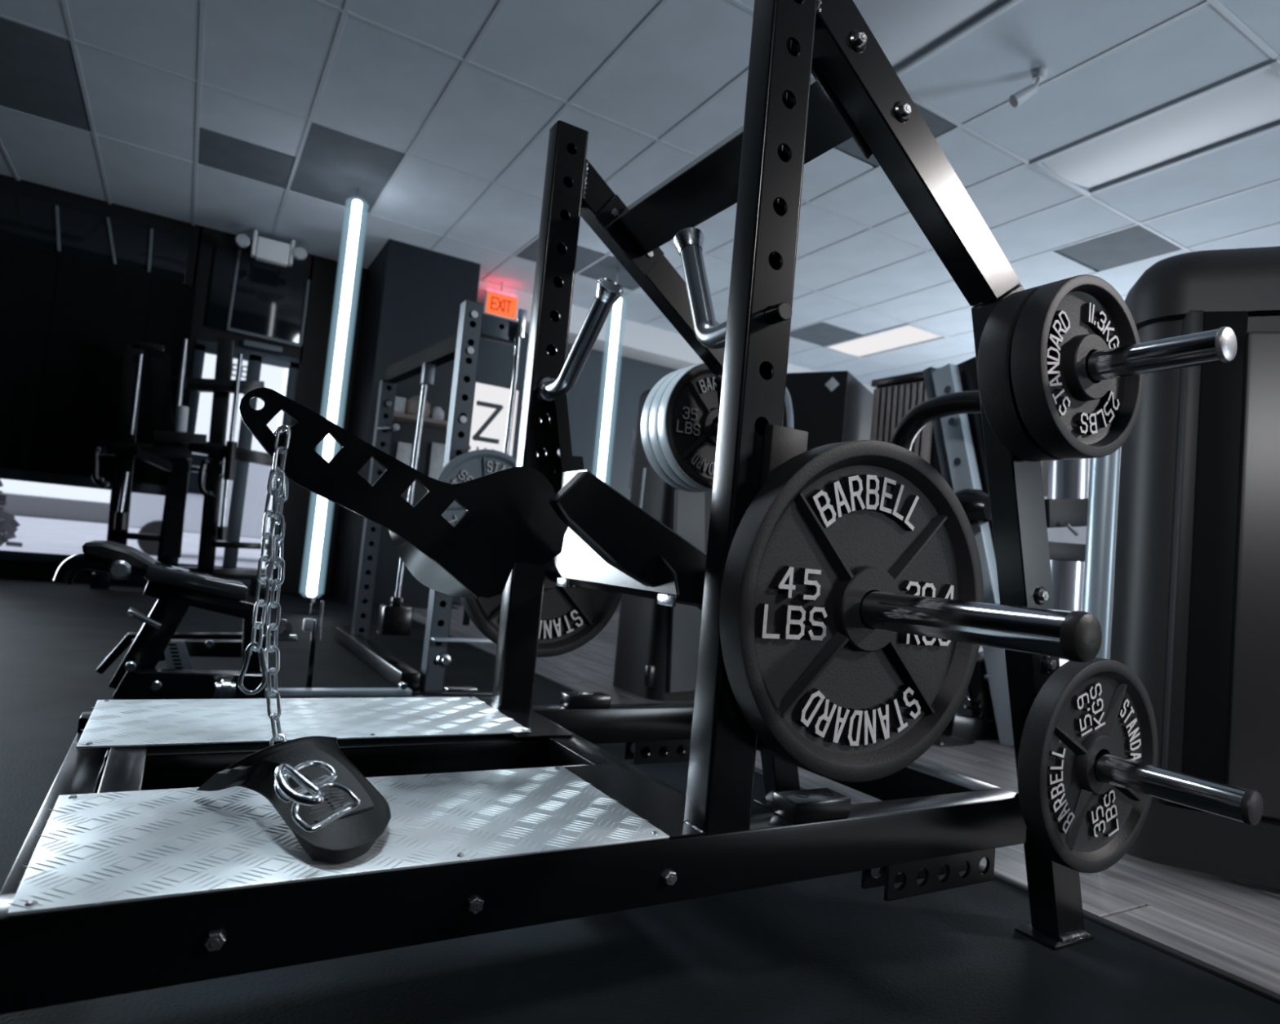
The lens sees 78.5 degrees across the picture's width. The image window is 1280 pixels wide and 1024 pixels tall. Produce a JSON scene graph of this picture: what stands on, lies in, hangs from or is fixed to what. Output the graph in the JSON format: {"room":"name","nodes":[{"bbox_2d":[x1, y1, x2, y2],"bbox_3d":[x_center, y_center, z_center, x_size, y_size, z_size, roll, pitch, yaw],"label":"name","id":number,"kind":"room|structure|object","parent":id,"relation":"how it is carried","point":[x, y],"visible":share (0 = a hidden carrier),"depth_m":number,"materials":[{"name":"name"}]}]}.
{"room":"gym","nodes":[
{"label":"gym","id":0,"kind":"room"},
{"bbox_2d":[0,173,366,594],"bbox_3d":[-4.779,-1.042,6.406,12.000,3.165,0.150,7,-4,-30],"label":"wall","id":1,"kind":"structure","parent":0,"point":[324,273],"depth_m":7.21,"materials":[{"name":"black paint"}]},
{"bbox_2d":[0,466,166,563],"bbox_3d":[-4.936,0.021,6.218,1.985,0.720,0.100,7,-4,-30],"label":"window","id":2,"kind":"structure","parent":1,"relation":"in","point":[11,473],"depth_m":6.29,"materials":[{"name":"grey glass"}]},
{"bbox_2d":[0,190,190,283],"bbox_3d":[-5.335,-1.935,5.959,3.200,1.258,0.070,7,-4,-30],"label":"window","id":3,"kind":"structure","parent":1,"relation":"in","point":[26,222],"depth_m":6.45,"materials":[{"name":"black glass"}]},
{"bbox_2d":[0,243,196,483],"bbox_3d":[-5.574,-1.303,5.770,3.845,1.720,0.018,7,-4,-30],"label":"window blind","id":4,"kind":"object","parent":1,"relation":"attached to","point":[65,324],"visible":0.8,"depth_m":6.33,"materials":[{"name":"black fabric"}]},
{"bbox_2d":[167,338,299,591],"bbox_3d":[-3.604,-0.423,6.973,0.840,2.220,0.150,7,-4,-30],"label":"door","id":5,"kind":"structure","parent":1,"relation":"in","point":[255,358],"depth_m":7.00,"materials":[{"name":"grey metal"}]},
{"bbox_2d":[205,245,310,346],"bbox_3d":[-3.425,-1.938,7.061,0.784,0.757,0.040,7,-4,-30],"label":"window","id":6,"kind":"structure","parent":1,"relation":"in","point":[249,296],"depth_m":7.05,"materials":[{"name":"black glass"}]},
{"bbox_2d":[476,280,875,394],"bbox_3d":[0.803,-1.778,9.271,6.110,0.285,0.560,7,-4,-30],"label":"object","id":7,"kind":"structure","parent":1,"relation":"attached to","point":[638,341],"depth_m":8.52,"materials":[{"name":"white paint"}]},
{"bbox_2d":[328,238,480,608],"bbox_3d":[-2.195,-0.741,7.263,0.820,3.145,0.980,7,-4,-30],"label":"wall column","id":8,"kind":"structure","parent":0,"point":[413,295],"depth_m":6.85,"materials":[{"name":"black paint"}]},
{"bbox_2d":[392,411,448,430],"bbox_3d":[-1.690,-0.753,6.805,1.100,0.035,0.300,7,-4,-30],"label":"wall shelf","id":9,"kind":"object","parent":8,"relation":"attached to","point":[397,416],"visible":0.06,"depth_m":6.62,"materials":[{"name":"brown wood"}]},
{"bbox_2d":[394,395,406,413],"bbox_3d":[-2.025,-0.887,6.564,0.090,0.140,0.120,7,-4,-30],"label":"box","id":10,"kind":"object","parent":9,"relation":"on","point":[400,402],"visible":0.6,"depth_m":6.51,"materials":[{"name":"paper"}]},
{"bbox_2d":[404,395,430,417],"bbox_3d":[-1.889,-0.890,6.643,0.220,0.180,0.220,7,-4,-30],"label":"cap","id":11,"kind":"object","parent":9,"relation":"on","point":[412,404],"visible":0.61,"depth_m":6.55,"materials":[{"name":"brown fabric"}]},
{"bbox_2d":[429,406,444,420],"bbox_3d":[-1.742,-0.841,6.729,0.121,0.120,0.121,7,-4,-30],"label":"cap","id":12,"kind":"object","parent":9,"relation":"on","point":[437,412],"visible":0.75,"depth_m":6.68,"materials":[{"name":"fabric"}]},
{"bbox_2d":[395,441,445,478],"bbox_3d":[-1.888,-0.438,6.802,0.451,0.360,0.006,7,-4,-30],"label":"papers","id":13,"kind":"object","parent":8,"relation":"attached to","point":[403,452],"visible":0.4,"depth_m":6.84,"materials":[{"name":"white paper"}]},
{"bbox_2d":[452,333,676,611],"bbox_3d":[-0.757,-0.385,8.543,3.010,2.860,0.100,7,-4,-30],"label":"wall","id":14,"kind":"structure","parent":0,"point":[495,359],"depth_m":8.63,"materials":[{"name":"grey paint"}]},
{"bbox_2d":[628,427,636,488],"bbox_3d":[-0.038,0.150,6.363,0.200,1.657,0.040,7,-4,-30],"label":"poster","id":15,"kind":"object","parent":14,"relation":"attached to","point":[635,428],"visible":0.2,"depth_m":6.34,"materials":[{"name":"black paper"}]},
{"bbox_2d":[0,0,1279,385],"bbox_3d":[0.174,-2.448,2.730,16.500,0.119,14.500,7,-4,-30],"label":"ceiling","id":16,"kind":"structure","parent":0,"point":[382,86],"depth_m":4.75,"materials":[{"name":"tile"}]},
{"bbox_2d":[235,229,307,266],"bbox_3d":[-3.204,-2.294,6.806,0.570,0.235,0.150,7,-4,-30],"label":"emergency light","id":17,"kind":"object","parent":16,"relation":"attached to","point":[268,251],"visible":1,"depth_m":6.79,"materials":[{"name":"white paint"}]},
{"bbox_2d":[483,281,517,320],"bbox_3d":[-1.346,-2.053,7.568,0.330,0.344,0.049,7,-4,-30],"label":"exit sign","id":18,"kind":"object","parent":16,"relation":"hanging from","point":[501,304],"visible":0.95,"depth_m":7.55,"materials":[{"name":"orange plastic"}]},
{"bbox_2d":[822,323,950,358],"bbox_3d":[2.595,-1.823,8.345,0.610,0.042,1.220,7,-4,-30],"label":"ceiling light","id":19,"kind":"object","parent":16,"relation":"attached to","point":[908,335],"visible":1,"depth_m":8.30,"materials":[{"name":"white paint"}]},
{"bbox_2d":[853,0,1022,76],"bbox_3d":[1.305,-2.253,3.351,0.610,0.042,1.220,7,-4,-30],"label":"ceiling light","id":20,"kind":"object","parent":16,"relation":"attached to","point":[908,33],"visible":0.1,"depth_m":3.56,"materials":[{"name":"white paint"}]},
{"bbox_2d":[1008,66,1047,107],"bbox_3d":[1.898,-2.069,3.831,0.166,0.179,0.070,5,-4,9],"label":"sprinkler","id":21,"kind":"object","parent":16,"relation":"attached to","point":[1039,74],"visible":1,"depth_m":3.81,"materials":[{"name":"metal"}]},
{"bbox_2d":[1028,58,1279,195],"bbox_3d":[2.875,-2.051,4.269,0.610,0.042,1.220,7,-4,-30],"label":"ceiling light","id":22,"kind":"object","parent":16,"relation":"attached to","point":[1244,106],"visible":1,"depth_m":4.23,"materials":[{"name":"white paint"}]},
{"bbox_2d":[0,577,1279,1023],"bbox_3d":[-3.150,0.315,-0.110,8.555,0.040,13.000,7,-4,-30],"label":"floor","id":23,"kind":"structure","parent":0,"point":[828,949],"depth_m":1.23,"materials":[{"name":"rubber"}]},
{"bbox_2d":[53,540,266,699],"bbox_3d":[-1.502,0.342,2.496,0.619,0.455,0.650,7,-4,-30],"label":"bench","id":24,"kind":"object","parent":23,"relation":"on","point":[176,588],"visible":0.97,"depth_m":2.37,"materials":[{"name":"black leather"}]},
{"bbox_2d":[89,337,277,596],"bbox_3d":[-3.534,-0.399,6.202,1.293,2.090,0.450,7,-4,-30],"label":"machine","id":25,"kind":"object","parent":23,"relation":"on","point":[168,454],"visible":0.89,"depth_m":6.17,"materials":[{"name":"black metal"}]},
{"bbox_2d":[302,186,365,613],"bbox_3d":[-2.210,-0.841,5.667,0.170,3.145,0.170,7,-4,-30],"label":"lamp","id":26,"kind":"object","parent":23,"relation":"on","point":[347,287],"visible":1,"depth_m":5.60,"materials":[{"name":"white plastic"}]},
{"bbox_2d":[262,600,491,697],"bbox_3d":[-0.863,0.506,2.733,0.859,0.353,0.235,7,-4,-30],"label":"machine","id":27,"kind":"object","parent":23,"relation":"on","point":[311,624],"visible":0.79,"depth_m":2.63,"materials":[{"name":"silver metal"}]},
{"bbox_2d":[334,298,527,694],"bbox_3d":[-1.096,-0.051,3.751,0.696,1.637,1.620,7,-4,-30],"label":"power rack","id":28,"kind":"object","parent":23,"relation":"on","point":[395,618],"visible":0.81,"depth_m":3.28,"materials":[{"name":"grey metal"}]},
{"bbox_2d":[435,448,515,525],"bbox_3d":[-0.618,-0.025,3.142,0.450,0.450,0.045,7,-4,-30],"label":"weight plate","id":29,"kind":"object","parent":28,"relation":"on","point":[469,465],"visible":0.16,"depth_m":3.10,"materials":[{"name":"grey metal"}]},
{"bbox_2d":[0,0,1263,1014],"bbox_3d":[-0.021,-0.108,1.407,1.562,1.560,1.548,7,-4,-30],"label":"machine","id":30,"kind":"object","parent":23,"relation":"on","point":[507,812],"visible":0.92,"depth_m":1.09,"materials":[{"name":"black metal"}]},
{"bbox_2d":[250,425,291,746],"bbox_3d":[-0.486,0.100,1.042,0.109,0.438,0.045,3,-4,30],"label":"chain","id":31,"kind":"object","parent":30,"relation":"hanging from","point":[277,517],"visible":0.99,"depth_m":1.04,"materials":[{"name":"silver metal"}]},
{"bbox_2d":[238,641,266,694],"bbox_3d":[-0.508,0.206,1.030,0.034,0.070,0.009,7,-4,-30],"label":"carabiner","id":32,"kind":"object","parent":31,"relation":"hanging from","point":[248,651],"visible":1,"depth_m":1.03,"materials":[{"name":"grey metal"}]},
{"bbox_2d":[196,735,391,863],"bbox_3d":[-0.352,0.296,0.858,0.168,0.105,0.334,8,-5,-41],"label":"belt","id":33,"kind":"object","parent":30,"relation":"on","point":[335,814],"visible":1,"depth_m":0.83,"materials":[{"name":"black leather"}]},
{"bbox_2d":[460,576,622,657],"bbox_3d":[-0.237,0.137,1.972,0.450,0.450,0.045,7,-4,-30],"label":"weight plate","id":34,"kind":"object","parent":30,"relation":"on","point":[572,616],"visible":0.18,"depth_m":1.98,"materials":[{"name":"metal"}]},
{"bbox_2d":[640,368,702,492],"bbox_3d":[0.156,-0.223,2.126,0.338,0.338,0.039,7,-4,-30],"label":"weight plate","id":35,"kind":"object","parent":30,"relation":"on","point":[646,444],"visible":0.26,"depth_m":2.05,"materials":[{"name":"metal"}]},
{"bbox_2d":[648,365,715,492],"bbox_3d":[0.177,-0.223,2.089,0.338,0.338,0.039,7,-4,-30],"label":"weight plate","id":36,"kind":"object","parent":30,"relation":"on","point":[653,432],"visible":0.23,"depth_m":2.01,"materials":[{"name":"metal"}]},
{"bbox_2d":[657,362,719,491],"bbox_3d":[0.199,-0.223,2.053,0.338,0.338,0.039,7,-4,-30],"label":"weight plate","id":37,"kind":"object","parent":30,"relation":"on","point":[688,407],"visible":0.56,"depth_m":2.00,"materials":[{"name":"metal"}]},
{"bbox_2d":[719,440,983,782],"bbox_3d":[0.300,0.130,1.054,0.450,0.450,0.045,7,-4,-30],"label":"weight plate","id":38,"kind":"object","parent":30,"relation":"on","point":[835,696],"visible":0.92,"depth_m":1.02,"materials":[{"name":"metal"}]},
{"bbox_2d":[849,29,866,52],"bbox_3d":[0.311,-0.670,1.112,0.031,0.031,0.004,7,-4,-30],"label":"bolt","id":39,"kind":"object","parent":30,"relation":"in","point":[857,37],"depth_m":1.11,"materials":[{"name":"silver metal"}]},
{"bbox_2d":[894,100,910,122],"bbox_3d":[0.389,-0.593,1.157,0.031,0.031,0.004,7,-4,-30],"label":"bolt","id":40,"kind":"object","parent":30,"relation":"in","point":[902,108],"depth_m":1.15,"materials":[{"name":"silver metal"}]},
{"bbox_2d":[977,284,1065,461],"bbox_3d":[0.657,-0.223,1.269,0.280,0.280,0.052,7,-4,-30],"label":"weight plate","id":41,"kind":"object","parent":30,"relation":"on","point":[1000,407],"visible":0.21,"depth_m":1.21,"materials":[{"name":"metal"}]},
{"bbox_2d":[1034,586,1045,604],"bbox_3d":[0.676,0.141,1.320,0.031,0.031,0.004,7,-4,-30],"label":"bolt","id":42,"kind":"object","parent":30,"relation":"in","point":[1039,591],"depth_m":1.31,"materials":[{"name":"silver metal"}]},
{"bbox_2d":[1042,655,1053,673],"bbox_3d":[0.695,0.258,1.330,0.031,0.031,0.004,7,-4,-30],"label":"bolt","id":43,"kind":"object","parent":30,"relation":"in","point":[1047,661],"depth_m":1.32,"materials":[{"name":"black metal"}]},
{"bbox_2d":[1010,274,1143,459],"bbox_3d":[0.685,-0.223,1.221,0.280,0.280,0.050,7,-4,-30],"label":"weight plate","id":44,"kind":"object","parent":30,"relation":"on","point":[1070,415],"visible":0.94,"depth_m":1.19,"materials":[{"name":"metal"}]},
{"bbox_2d":[1017,657,1158,873],"bbox_3d":[0.729,0.405,1.265,0.336,0.336,0.039,7,-4,-30],"label":"weight plate","id":45,"kind":"object","parent":30,"relation":"on","point":[1080,822],"visible":0.91,"depth_m":1.24,"materials":[{"name":"metal"}]},
{"bbox_2d":[412,618,1279,1003],"bbox_3d":[0.514,0.762,2.034,0.021,0.006,13.000,7,-4,-30],"label":"floor mat edge","id":46,"kind":"object","parent":23,"relation":"on","point":[1255,988],"visible":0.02,"depth_m":1.37,"materials":[{"name":"black rubber"}]},
{"bbox_2d":[412,602,1279,994],"bbox_3d":[3.557,1.236,4.682,7.964,0.050,14.500,7,-4,-30],"label":"floor","id":47,"kind":"structure","parent":0,"point":[1232,926],"depth_m":1.67,"materials":[{"name":"grey wood"}]},
{"bbox_2d":[462,382,518,625],"bbox_3d":[-1.184,-0.056,5.788,0.420,1.787,0.036,7,-4,-30],"label":"board","id":48,"kind":"object","parent":47,"relation":"on","point":[491,402],"visible":0.47,"depth_m":5.83,"materials":[{"name":"grey"}]},
{"bbox_2d":[594,266,624,484],"bbox_3d":[-0.309,-0.597,6.778,0.170,3.145,0.170,7,-4,-30],"label":"lamp","id":49,"kind":"object","parent":47,"relation":"on","point":[607,406],"visible":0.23,"depth_m":6.73,"materials":[{"name":"white plastic"}]},
{"bbox_2d":[613,387,711,700],"bbox_3d":[0.187,0.129,3.611,0.727,1.401,0.456,7,-4,-30],"label":"machine","id":50,"kind":"object","parent":47,"relation":"on","point":[657,645],"visible":0.38,"depth_m":3.42,"materials":[{"name":"black metal"}]},
{"bbox_2d":[784,387,793,428],"bbox_3d":[0.752,0.086,3.777,0.329,1.610,0.742,7,-4,-30],"label":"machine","id":51,"kind":"object","parent":47,"relation":"on","point":[788,399],"visible":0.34,"depth_m":3.98,"materials":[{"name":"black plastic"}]},
{"bbox_2d":[782,370,873,450],"bbox_3d":[1.343,0.056,6.126,0.802,2.069,1.141,3,-4,37],"label":"exercise machine","id":52,"kind":"object","parent":47,"relation":"on","point":[833,406],"visible":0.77,"depth_m":5.67,"materials":[{"name":"black"}]},
{"bbox_2d":[870,367,942,475],"bbox_3d":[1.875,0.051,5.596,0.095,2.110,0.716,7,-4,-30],"label":"exercise machine","id":53,"kind":"object","parent":47,"relation":"on","point":[894,397],"visible":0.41,"depth_m":5.70,"materials":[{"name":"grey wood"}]},
{"bbox_2d":[890,356,1013,746],"bbox_3d":[1.363,0.111,3.328,0.396,1.643,0.649,7,-4,-30],"label":"exercise machine","id":54,"kind":"object","parent":47,"relation":"on","point":[953,405],"visible":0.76,"depth_m":3.36,"materials":[{"name":"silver metal"}]},
{"bbox_2d":[933,651,999,746],"bbox_3d":[1.521,0.915,3.347,1.131,0.629,0.350,7,-4,-30],"label":"machine","id":55,"kind":"object","parent":47,"relation":"on","point":[974,719],"visible":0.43,"depth_m":3.17,"materials":[{"name":"black plastic"}]},
{"bbox_2d":[1040,447,1119,875],"bbox_3d":[1.238,0.285,2.289,0.211,1.120,1.198,3,-4,29],"label":"exercise machine","id":56,"kind":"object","parent":47,"relation":"on","point":[1068,504],"depth_m":2.38,"materials":[{"name":"silver metal"}]},
{"bbox_2d":[1109,245,1279,888],"bbox_3d":[1.685,0.112,1.785,1.063,1.442,0.353,4,-4,19],"label":"exercise machine","id":57,"kind":"object","parent":47,"relation":"on","point":[1196,611],"visible":0.7,"depth_m":1.76,"materials":[{"name":"black plastic"}]},
{"bbox_2d":[1044,447,1120,659],"bbox_3d":[6.031,-0.063,6.143,0.100,3.165,14.500,7,-4,-30],"label":"wall","id":58,"kind":"structure","parent":0,"point":[1064,535],"depth_m":8.34,"materials":[{"name":"white paint"}]},
{"bbox_2d":[0,0,1279,377],"bbox_3d":[2.099,-2.185,3.195,11.614,0.015,12.360,7,-4,-30],"label":"trim","id":59,"kind":"structure","parent":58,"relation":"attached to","point":[202,6],"depth_m":4.87,"materials":[{"name":"white paint"}]},
{"label":"outside","id":60,"kind":"structure","parent":0,"visible":0},
{"bbox_2d":[0,515,267,568],"bbox_3d":[-19.795,0.982,33.625,80.000,0.040,61.950,7,-4,-30],"label":"paving","id":61,"kind":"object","parent":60,"point":[39,535],"depth_m":18.69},
{"bbox_2d":[0,479,22,546],"bbox_3d":[-8.185,0.047,9.296,1.341,1.010,1.420,5,-4,-2],"label":"shrub","id":62,"kind":"object","parent":61,"relation":"on","point":[8,524],"visible":1,"depth_m":9.54,"materials":[{"name":"grey plant"}]},
{"bbox_2d":[0,492,110,523],"bbox_3d":[-32.862,-0.061,46.231,70.000,1.200,3.000,7,-4,-30],"label":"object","id":63,"kind":"object","parent":61,"relation":"on","point":[18,504],"visible":0.18,"depth_m":44.39,"materials":[{"name":"grey plant"}]},
{"bbox_2d":[128,452,275,555],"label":"window","id":64,"kind":"structure","parent":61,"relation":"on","point":[146,510],"depth_m":14.00,"materials":[{"name":"white glass"}]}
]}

